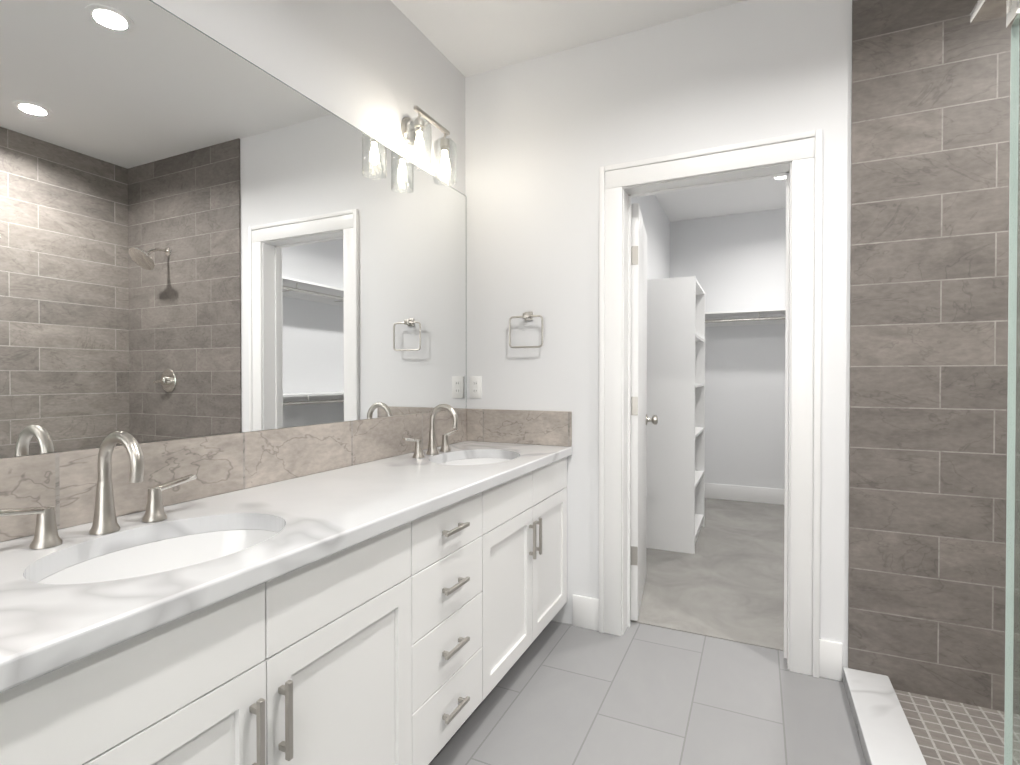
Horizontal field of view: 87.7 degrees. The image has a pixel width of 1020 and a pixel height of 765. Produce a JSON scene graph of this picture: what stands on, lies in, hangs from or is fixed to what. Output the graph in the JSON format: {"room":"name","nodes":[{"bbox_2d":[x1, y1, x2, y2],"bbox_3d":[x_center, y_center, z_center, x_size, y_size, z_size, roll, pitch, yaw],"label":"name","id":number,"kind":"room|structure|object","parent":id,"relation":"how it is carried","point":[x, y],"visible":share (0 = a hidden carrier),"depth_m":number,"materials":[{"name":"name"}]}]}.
{"room":"bathroom","nodes":[
{"label":"bathroom","id":0,"kind":"room"},
{"bbox_2d":[0,0,465,458],"bbox_3d":[-1.147,-0.200,0.997,0.120,2.780,4.343,0,1,25],"label":"wall","id":1,"kind":"structure","parent":0,"point":[378,70],"depth_m":2.03,"materials":[{"name":"white paint"}]},
{"bbox_2d":[0,0,465,457],"bbox_3d":[-0.809,-0.410,1.568,0.006,1.118,2.726,0,1,25],"label":"vanity mirror","id":2,"kind":"object","parent":1,"relation":"attached to","point":[202,234],"visible":1,"depth_m":1.44,"materials":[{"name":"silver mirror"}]},
{"bbox_2d":[0,409,571,541],"bbox_3d":[-0.544,0.236,1.452,0.587,0.168,2.730,0,1,25],"label":"backsplash","id":3,"kind":"structure","parent":1,"relation":"attached to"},
{"bbox_2d":[401,106,456,185],"bbox_3d":[-0.367,-1.033,2.312,0.176,0.266,0.304,0,1,25],"label":"sconce","id":4,"kind":"object","parent":1,"relation":"attached to","point":[413,130],"visible":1,"depth_m":2.30,"materials":[{"name":"glass"}]},
{"bbox_2d":[391,0,785,221],"bbox_3d":[0.909,-1.648,1.750,3.200,0.100,7.470,0,1,25],"label":"ceiling","id":5,"kind":"structure","parent":0,"point":[466,38],"depth_m":2.42,"materials":[{"name":"white paint"}]},
{"bbox_2d":[770,176,785,180],"bbox_3d":[2.141,-1.618,4.171,0.176,0.007,0.176,0,1,25],"label":"recessed light","id":6,"kind":"object","parent":5,"relation":"in","point":[779,178],"visible":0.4,"depth_m":4.22,"materials":[{"name":"white paint"}]},
{"bbox_2d":[429,620,865,764],"bbox_3d":[0.251,1.246,0.367,3.200,0.100,4.355,0,1,25],"label":"floor","id":7,"kind":"structure","parent":0,"point":[561,693],"depth_m":1.92,"materials":[{"name":"grey tile"}]},
{"bbox_2d":[0,452,571,764],"bbox_3d":[-0.542,0.774,1.457,0.592,0.824,2.730,0,1,25],"label":"bathroom vanity","id":8,"kind":"object","parent":7,"relation":"on","point":[392,590],"depth_m":1.17,"materials":[{"name":"white paint"}]},
{"bbox_2d":[0,440,571,683],"bbox_3d":[-0.544,0.341,1.448,0.591,0.040,2.740,0,1,25],"label":"countertop","id":9,"kind":"structure","parent":8,"relation":"on","point":[41,623],"depth_m":1.13,"materials":[{"name":"white stone"}]},
{"bbox_2d":[0,431,199,547],"bbox_3d":[-0.832,0.213,1.128,0.155,0.220,0.404,0,1,25],"label":"faucet","id":10,"kind":"object","parent":9,"relation":"on","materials":[{"name":"silver metal"}]},
{"bbox_2d":[16,516,291,595],"bbox_3d":[-0.685,0.444,1.085,0.384,0.183,0.517,0,1,25],"label":"sink","id":11,"kind":"object","parent":9,"relation":"in","point":[99,570],"depth_m":1.19,"materials":[{"name":"white ceramic"}]},
{"bbox_2d":[400,404,459,455],"bbox_3d":[-0.291,0.201,2.289,0.155,0.220,0.404,0,1,25],"label":"faucet","id":12,"kind":"object","parent":9,"relation":"on","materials":[{"name":"silver metal"}]},
{"bbox_2d":[432,452,511,467],"bbox_3d":[-0.144,0.432,2.245,0.384,0.183,0.517,0,1,25],"label":"sink","id":13,"kind":"object","parent":9,"relation":"in","point":[477,459],"depth_m":2.45,"materials":[{"name":"white ceramic"}]},
{"bbox_2d":[843,667,926,764],"bbox_3d":[0.519,1.168,0.217,0.148,0.060,4.070,0,1,25],"label":"shower curb","id":14,"kind":"object","parent":7,"relation":"on","point":[885,733],"visible":1,"depth_m":1.76,"materials":[{"name":"stone"}]},
{"bbox_2d":[970,0,1019,764],"bbox_3d":[0.326,-0.218,-0.212,0.080,2.718,2.555,0,1,25],"label":"glass panel","id":15,"kind":"object","parent":14,"relation":"on","point":[983,10],"visible":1,"depth_m":0.88,"materials":[{"name":"clear glass"}]},
{"bbox_2d":[894,689,1019,764],"bbox_3d":[1.079,1.194,-0.044,1.088,0.012,4.071,0,1,25],"label":"mosaic shower floor","id":16,"kind":"structure","parent":7,"relation":"on","point":[946,732],"depth_m":1.79,"materials":[{"name":"grey tile"}]},
{"bbox_2d":[630,195,669,525],"bbox_3d":[0.965,-0.231,4.134,0.120,2.780,3.127,0,1,25],"label":"wall","id":17,"kind":"structure","parent":0,"point":[656,221],"depth_m":4.64,"materials":[{"name":"white paint"}]},
{"bbox_2d":[465,0,851,679],"bbox_3d":[1.136,-0.213,2.252,2.960,2.780,0.140,0,1,25],"label":"wall","id":18,"kind":"structure","parent":0,"point":[547,136],"depth_m":2.51,"materials":[{"name":"white paint"}]},
{"bbox_2d":[470,376,481,397],"bbox_3d":[-0.181,0.025,2.786,0.072,0.116,0.007,0,1,25],"label":"electrical outlet plate","id":19,"kind":"object","parent":18,"relation":"attached to","point":[475,386],"visible":1,"depth_m":2.78,"materials":[{"name":"white plastic"}]},
{"bbox_2d":[509,312,542,347],"bbox_3d":[0.085,-0.262,2.638,0.185,0.183,0.046,0,1,25],"label":"towel ring","id":20,"kind":"object","parent":18,"relation":"attached to","point":[527,316],"visible":0.98,"depth_m":2.62,"materials":[{"name":"silver metal"}]},
{"bbox_2d":[630,203,657,620],"bbox_3d":[0.679,0.144,2.904,0.173,2.030,0.653,0,1,25],"label":"closet door","id":21,"kind":"structure","parent":18,"relation":"in","point":[640,419],"depth_m":2.60,"materials":[{"name":"white paint"}]},
{"bbox_2d":[572,594,841,680],"bbox_3d":[0.808,1.102,2.333,1.113,0.150,0.014,0,1,25],"label":"baseboard","id":22,"kind":"structure","parent":18,"relation":"attached to","point":[585,612],"depth_m":2.13,"materials":[{"name":"white paint"}]},
{"bbox_2d":[599,129,821,677],"bbox_3d":[0.864,0.086,2.381,0.900,2.180,0.190,0,1,25],"label":"door frame","id":23,"kind":"structure","parent":18,"relation":"attached to","point":[802,152],"depth_m":2.25,"materials":[{"name":"white paint"}]},
{"bbox_2d":[848,0,1019,714],"bbox_3d":[1.888,-0.208,1.818,1.230,2.780,0.012,0,1,25],"label":"shower wall tile","id":24,"kind":"structure","parent":18,"relation":"attached to","point":[930,176],"depth_m":1.97,"materials":[{"name":"tile"}]},
{"bbox_2d":[630,498,783,650],"bbox_3d":[1.910,1.211,3.714,2.200,0.104,3.115,0,1,25],"label":"floor","id":25,"kind":"structure","parent":0,"point":[725,581],"depth_m":3.12,"materials":[{"name":"grey carpet"}]},
{"bbox_2d":[646,276,704,553],"bbox_3d":[1.238,0.218,3.998,0.365,1.876,0.750,0,1,25],"label":"shelving unit","id":26,"kind":"object","parent":25,"relation":"on","point":[675,405],"visible":0.75,"depth_m":3.66,"materials":[{"name":"white paint"}]},
{"bbox_2d":[670,208,785,488],"bbox_3d":[2.542,-0.241,5.057,1.960,2.780,0.120,0,1,25],"label":"wall","id":27,"kind":"structure","parent":0,"point":[733,262],"depth_m":5.13,"materials":[{"name":"white paint"}]},
{"bbox_2d":[704,483,784,504],"bbox_3d":[2.510,1.075,5.012,1.890,0.150,0.014,0,1,25],"label":"baseboard","id":28,"kind":"structure","parent":27,"relation":"attached to","point":[748,493],"depth_m":5.12,"materials":[{"name":"white paint"}]},
{"bbox_2d":[705,308,784,326],"bbox_3d":[2.308,-0.604,4.919,1.610,0.109,0.320,0,1,25],"label":"hanging rail","id":29,"kind":"object","parent":27,"relation":"attached to","point":[748,317],"visible":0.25,"depth_m":4.99,"materials":[{"name":"white paint"}]}
]}

